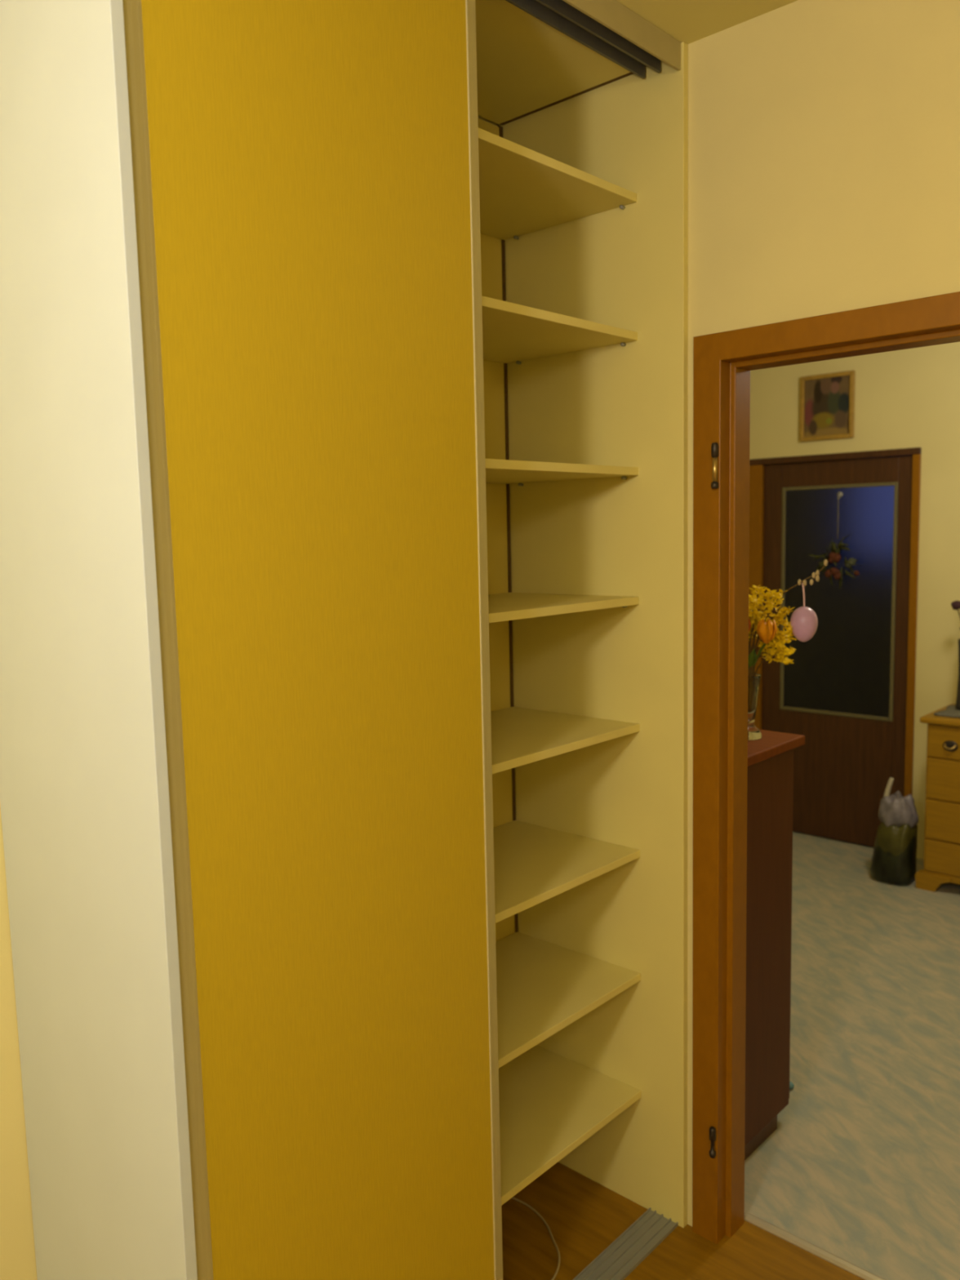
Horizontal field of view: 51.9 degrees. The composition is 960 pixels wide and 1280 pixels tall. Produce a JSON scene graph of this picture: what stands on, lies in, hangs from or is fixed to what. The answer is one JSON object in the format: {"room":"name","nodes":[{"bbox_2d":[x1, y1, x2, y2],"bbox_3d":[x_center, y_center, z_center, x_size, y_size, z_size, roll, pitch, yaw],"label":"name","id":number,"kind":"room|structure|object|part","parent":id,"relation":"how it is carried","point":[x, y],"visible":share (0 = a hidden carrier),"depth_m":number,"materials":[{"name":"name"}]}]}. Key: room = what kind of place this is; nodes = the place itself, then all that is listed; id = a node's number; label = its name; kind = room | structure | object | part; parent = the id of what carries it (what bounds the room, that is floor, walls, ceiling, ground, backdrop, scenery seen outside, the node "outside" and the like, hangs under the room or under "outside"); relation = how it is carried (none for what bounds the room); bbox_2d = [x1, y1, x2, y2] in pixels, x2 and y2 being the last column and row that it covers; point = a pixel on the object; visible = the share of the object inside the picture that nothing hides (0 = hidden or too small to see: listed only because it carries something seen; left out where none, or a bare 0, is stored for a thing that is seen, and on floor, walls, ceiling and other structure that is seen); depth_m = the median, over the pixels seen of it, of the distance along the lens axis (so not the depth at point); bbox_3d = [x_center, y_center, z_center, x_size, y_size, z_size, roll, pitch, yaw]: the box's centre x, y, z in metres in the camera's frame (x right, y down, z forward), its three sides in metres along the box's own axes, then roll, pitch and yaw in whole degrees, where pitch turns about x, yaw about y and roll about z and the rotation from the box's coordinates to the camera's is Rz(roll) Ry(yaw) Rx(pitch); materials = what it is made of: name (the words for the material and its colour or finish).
{"room":"bedroom","nodes":[
{"label":"bedroom","id":0,"kind":"room"},
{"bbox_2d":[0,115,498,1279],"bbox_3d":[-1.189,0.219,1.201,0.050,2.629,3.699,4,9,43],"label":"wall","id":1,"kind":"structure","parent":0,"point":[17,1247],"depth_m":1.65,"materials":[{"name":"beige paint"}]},
{"bbox_2d":[616,0,798,44],"bbox_3d":[-0.113,-1.040,0.034,3.062,0.080,3.700,4,9,43],"label":"ceiling","id":2,"kind":"structure","parent":0,"point":[687,21],"depth_m":1.92,"materials":[{"name":"paint"}]},
{"bbox_2d":[501,831,959,1279],"bbox_3d":[1.254,1.350,2.713,4.600,0.060,9.000,4,9,43],"label":"floor","id":3,"kind":"structure","parent":0,"point":[860,1164],"depth_m":2.67,"materials":[{"name":"beige carpet"}]},
{"bbox_2d":[0,0,688,1279],"bbox_3d":[-0.162,0.120,1.891,0.511,2.628,1.282,4,9,43],"label":"wardrobe","id":4,"kind":"object","parent":3,"relation":"on","point":[344,405],"visible":1,"depth_m":1.51,"materials":[{"name":"yellow wood"}]},
{"bbox_3d":[-0.591,0.184,1.430,0.511,2.622,0.017,5,9,43],"label":"panel","id":5,"kind":"part","parent":4,"relation":"part of","materials":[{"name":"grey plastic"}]},
{"bbox_3d":[-0.196,0.175,1.518,0.010,2.578,0.578,5,9,43],"label":"sliding door","id":6,"kind":"part","parent":4,"relation":"part of","materials":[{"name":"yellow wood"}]},
{"bbox_3d":[-0.347,0.121,2.059,0.007,2.598,1.236,5,9,43],"label":"panel","id":7,"kind":"part","parent":4,"relation":"part of","materials":[{"name":"beige wood"}]},
{"bbox_3d":[-0.226,-1.171,1.773,0.406,0.018,1.235,5,9,43],"label":"panel","id":8,"kind":"part","parent":4,"relation":"part of","materials":[{"name":"white plastic"}]},
{"bbox_2d":[478,128,636,239],"bbox_3d":[-0.005,-0.940,2.047,0.384,0.018,0.602,5,9,43],"label":"shelf","id":9,"kind":"object","parent":4,"relation":"attached to","point":[525,193],"depth_m":2.09,"materials":[{"name":"white plastic"}]},
{"bbox_2d":[481,296,637,363],"bbox_3d":[0.002,-0.650,2.079,0.384,0.018,0.602,5,9,43],"label":"shelf","id":10,"kind":"object","parent":4,"relation":"attached to","point":[513,333],"depth_m":2.11,"materials":[{"name":"white plastic"}]},
{"bbox_2d":[485,458,638,484],"bbox_3d":[0.008,-0.359,2.111,0.384,0.018,0.602,5,9,43],"label":"shelf","id":11,"kind":"object","parent":4,"relation":"attached to","point":[497,471],"depth_m":2.13,"materials":[{"name":"white plastic"}]},
{"bbox_2d":[488,592,639,622],"bbox_3d":[0.015,-0.071,2.143,0.384,0.018,0.602,5,9,43],"label":"shelf","id":12,"kind":"object","parent":4,"relation":"attached to","point":[502,606],"depth_m":2.14,"materials":[{"name":"white plastic"}]},
{"bbox_2d":[490,706,639,773],"bbox_3d":[0.021,0.219,2.175,0.384,0.018,0.602,5,9,43],"label":"shelf","id":13,"kind":"object","parent":4,"relation":"attached to","point":[521,735],"depth_m":2.21,"materials":[{"name":"white plastic"}]},
{"bbox_2d":[493,820,639,923],"bbox_3d":[0.028,0.515,2.207,0.384,0.018,0.602,5,9,43],"label":"shelf","id":14,"kind":"object","parent":4,"relation":"attached to","point":[535,862],"depth_m":2.25,"materials":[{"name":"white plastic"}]},
{"bbox_2d":[495,931,640,1067],"bbox_3d":[0.035,0.813,2.240,0.384,0.018,0.602,5,9,43],"label":"shelf","id":15,"kind":"object","parent":4,"relation":"attached to","point":[545,983],"depth_m":2.28,"materials":[{"name":"beige laminate"}]},
{"bbox_2d":[498,1044,641,1205],"bbox_3d":[0.041,1.104,2.272,0.384,0.018,0.602,5,9,43],"label":"shelf","id":16,"kind":"object","parent":4,"relation":"attached to","point":[553,1099],"depth_m":2.30,"materials":[{"name":"beige laminate"}]},
{"bbox_3d":[0.267,0.060,2.352,0.511,2.628,0.018,5,9,43],"label":"panel","id":17,"kind":"part","parent":4,"relation":"part of","materials":[{"name":"white plastic"}]},
{"bbox_2d":[511,1196,560,1279],"bbox_3d":[0.096,1.377,2.280,0.159,0.032,0.374,-4,7,-23],"label":"cable","id":18,"kind":"object","parent":3,"relation":"on","point":[513,1197],"visible":0.78,"depth_m":2.31,"materials":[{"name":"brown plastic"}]},
{"bbox_2d":[744,729,804,1159],"bbox_3d":[0.412,0.788,2.785,0.829,1.080,0.480,4,9,43],"label":"base cabinet","id":19,"kind":"object","parent":3,"relation":"on","point":[770,785],"visible":0.15,"depth_m":2.56,"materials":[{"name":"red wood"}]},
{"bbox_2d":[747,672,762,740],"bbox_3d":[0.706,0.174,2.591,0.068,0.168,0.068,4,9,43],"label":"vase","id":20,"kind":"object","parent":19,"relation":"on","point":[753,682],"visible":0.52,"depth_m":2.57,"materials":[{"name":"clear glass"}]},
{"bbox_2d":[748,617,751,669],"bbox_3d":[0.683,0.068,2.554,0.038,0.253,0.074,1,7,20],"label":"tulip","id":21,"kind":"object","parent":20,"relation":"in","point":[749,621],"visible":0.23,"depth_m":2.52,"materials":[{"name":"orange plant"}]},
{"bbox_2d":[748,619,777,672],"bbox_3d":[0.711,0.071,2.525,0.048,0.252,0.116,-4,7,-23],"label":"tulip","id":22,"kind":"object","parent":20,"relation":"in","point":[766,631],"visible":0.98,"depth_m":2.47,"materials":[{"name":"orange plant"}]},
{"bbox_3d":[0.716,0.097,2.542,0.011,0.197,0.096,-3,6,-12],"label":"stem","id":23,"kind":"part","parent":22,"relation":"part of","materials":[{"name":"green plant"}]},
{"bbox_2d":[747,584,796,676],"bbox_3d":[0.727,0.025,2.553,0.126,0.336,0.221,-6,8,-39],"label":"bunch","id":24,"kind":"object","parent":20,"relation":"in","point":[775,648],"visible":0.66,"depth_m":2.52,"materials":[{"name":"yellow plant"}]},
{"bbox_2d":[754,559,827,647],"bbox_3d":[0.773,-0.004,2.504,0.221,0.402,0.010,4,9,43],"label":"branch","id":25,"kind":"object","parent":20,"relation":"in","point":[825,562],"visible":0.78,"depth_m":2.44,"materials":[{"name":"brown plant"}]},
{"bbox_2d":[790,582,817,641],"bbox_3d":[0.809,-0.069,2.463,0.065,0.148,0.065,4,9,43],"label":"egg","id":26,"kind":"object","parent":25,"relation":"hanging from","point":[804,621],"visible":0.99,"depth_m":2.44,"materials":[{"name":"pink plastic"}]},
{"bbox_3d":[0.695,0.766,2.797,0.391,0.988,0.017,5,9,43],"label":"door","id":27,"kind":"part","parent":19,"relation":"part of","materials":[{"name":"red wood"}]},
{"bbox_2d":[789,1080,794,1088],"bbox_3d":[0.905,1.300,2.880,0.020,0.020,0.024,-6,8,-36],"label":"scrap","id":28,"kind":"object","parent":3,"relation":"on","point":[791,1084],"visible":0.58,"depth_m":2.87,"materials":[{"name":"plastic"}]},
{"bbox_2d":[744,1210,885,1279],"bbox_3d":[0.923,1.393,2.083,0.870,0.007,0.026,4,9,43],"label":"trim","id":29,"kind":"structure","parent":3,"relation":"on","point":[835,1260],"depth_m":2.23,"materials":[{"name":"metal"}]},
{"bbox_2d":[870,777,918,885],"bbox_3d":[1.903,0.862,4.519,0.196,0.484,0.181,4,9,43],"label":"bag","id":30,"kind":"object","parent":3,"relation":"on","point":[894,860],"visible":1,"depth_m":4.45,"materials":[{"name":"green plastic"}]},
{"bbox_3d":[1.859,0.688,4.492,0.048,0.130,0.026,5,9,43],"label":"handle","id":31,"kind":"part","parent":30,"relation":"part of","materials":[{"name":"white plastic"}]},
{"bbox_2d":[874,821,917,856],"bbox_3d":[1.907,0.886,4.516,0.171,0.161,0.176,5,9,43],"label":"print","id":32,"kind":"object","parent":30,"relation":"attached to","point":[893,838],"depth_m":4.45},
{"bbox_2d":[915,703,959,891],"bbox_3d":[2.430,0.734,4.214,0.955,0.782,0.426,4,9,43],"label":"dresser","id":33,"kind":"object","parent":3,"relation":"on","point":[941,864],"visible":0.96,"depth_m":4.33,"materials":[{"name":"brown wood"}]},
{"bbox_3d":[2.320,1.069,4.123,0.895,0.033,0.026,5,9,43],"label":"rail","id":34,"kind":"part","parent":33,"relation":"part of","materials":[{"name":"brown wood"}]},
{"bbox_3d":[2.313,0.981,4.108,0.879,0.141,0.020,5,9,43],"label":"drawer","id":35,"kind":"part","parent":33,"relation":"part of","materials":[{"name":"brown wood"}]},
{"bbox_3d":[2.309,0.816,4.090,0.879,0.174,0.020,5,9,43],"label":"drawer","id":36,"kind":"part","parent":33,"relation":"part of","materials":[{"name":"brown wood"}]},
{"bbox_3d":[2.305,0.633,4.070,0.879,0.179,0.020,5,9,43],"label":"drawer","id":37,"kind":"part","parent":33,"relation":"part of","materials":[{"name":"brown wood"}]},
{"bbox_3d":[2.139,0.454,4.201,0.436,0.140,0.020,5,9,43],"label":"drawer","id":38,"kind":"part","parent":33,"relation":"part of","materials":[{"name":"brown wood"}]},
{"bbox_2d":[933,705,959,718],"bbox_3d":[2.232,0.319,4.323,0.380,0.028,0.260,4,9,43],"label":"folded cloth","id":39,"kind":"object","parent":33,"relation":"on","point":[951,711],"visible":0.91,"depth_m":4.34,"materials":[{"name":"white fabric"}]},
{"bbox_2d":[955,638,959,709],"bbox_3d":[2.154,0.152,4.373,0.076,0.310,0.076,4,9,43],"label":"vase","id":40,"kind":"object","parent":39,"relation":"on","point":[957,699],"visible":1,"depth_m":4.37,"materials":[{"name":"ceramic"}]},
{"bbox_2d":[951,600,959,617],"bbox_3d":[2.177,-0.024,4.347,0.195,0.552,0.085,4,9,43],"label":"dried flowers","id":41,"kind":"object","parent":40,"relation":"in","point":[955,605],"visible":1,"depth_m":4.38,"materials":[{"name":"brown plant"}]},
{"bbox_3d":[2.033,0.463,4.270,0.052,0.022,0.022,5,9,43],"label":"pull handle","id":42,"kind":"part","parent":33,"relation":"part of","materials":[{"name":"gold metal"}]},
{"bbox_3d":[2.040,0.460,4.276,0.063,0.047,0.006,5,9,43],"label":"pull plate","id":43,"kind":"part","parent":33,"relation":"part of","materials":[{"name":"metal"}]},
{"bbox_2d":[687,0,959,1226],"bbox_3d":[0.708,0.087,2.012,4.600,2.629,0.080,4,9,43],"label":"wall","id":44,"kind":"structure","parent":0,"point":[824,135],"depth_m":1.89,"materials":[{"name":"beige paint"}]},
{"bbox_2d":[692,291,959,1244],"bbox_3d":[0.845,0.393,1.913,0.930,2.035,0.120,4,9,43],"label":"door frame","id":45,"kind":"structure","parent":44,"relation":"in","point":[723,362],"depth_m":2.15,"materials":[{"name":"brown wood"}]},
{"bbox_2d":[749,342,959,859],"bbox_3d":[2.728,-0.198,4.181,4.600,2.629,0.100,4,9,43],"label":"wall","id":46,"kind":"structure","parent":0,"point":[909,397],"depth_m":4.68,"materials":[{"name":"beige paint"}]},
{"bbox_2d":[799,370,855,441],"bbox_3d":[1.725,-1.159,4.906,0.275,0.322,0.020,4,9,43],"label":"framed picture","id":47,"kind":"object","parent":46,"relation":"attached to","point":[827,401],"visible":1,"depth_m":4.90,"materials":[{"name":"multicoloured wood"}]},
{"bbox_2d":[748,447,921,846],"bbox_3d":[1.788,0.053,5.053,0.879,1.982,0.072,4,9,43],"label":"door","id":48,"kind":"structure","parent":46,"relation":"in","point":[849,689],"depth_m":4.99,"materials":[{"name":"brown wood"}]},
{"bbox_2d":[807,491,862,587],"bbox_3d":[1.781,-0.497,4.929,0.270,0.485,0.109,4,9,43],"label":"ornament","id":49,"kind":"object","parent":48,"relation":"hanging from","point":[834,557],"visible":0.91,"depth_m":4.92,"materials":[{"name":"plant"}]},
{"bbox_3d":[1.787,-0.609,4.923,0.006,0.205,0.008,5,9,43],"label":"cord","id":50,"kind":"part","parent":49,"relation":"part of","materials":[{"name":"grey"}]},
{"bbox_3d":[1.808,-0.196,4.997,0.558,1.136,0.006,5,9,43],"label":"glass pane","id":51,"kind":"part","parent":48,"relation":"part of","materials":[{"name":"blue"}]}
]}

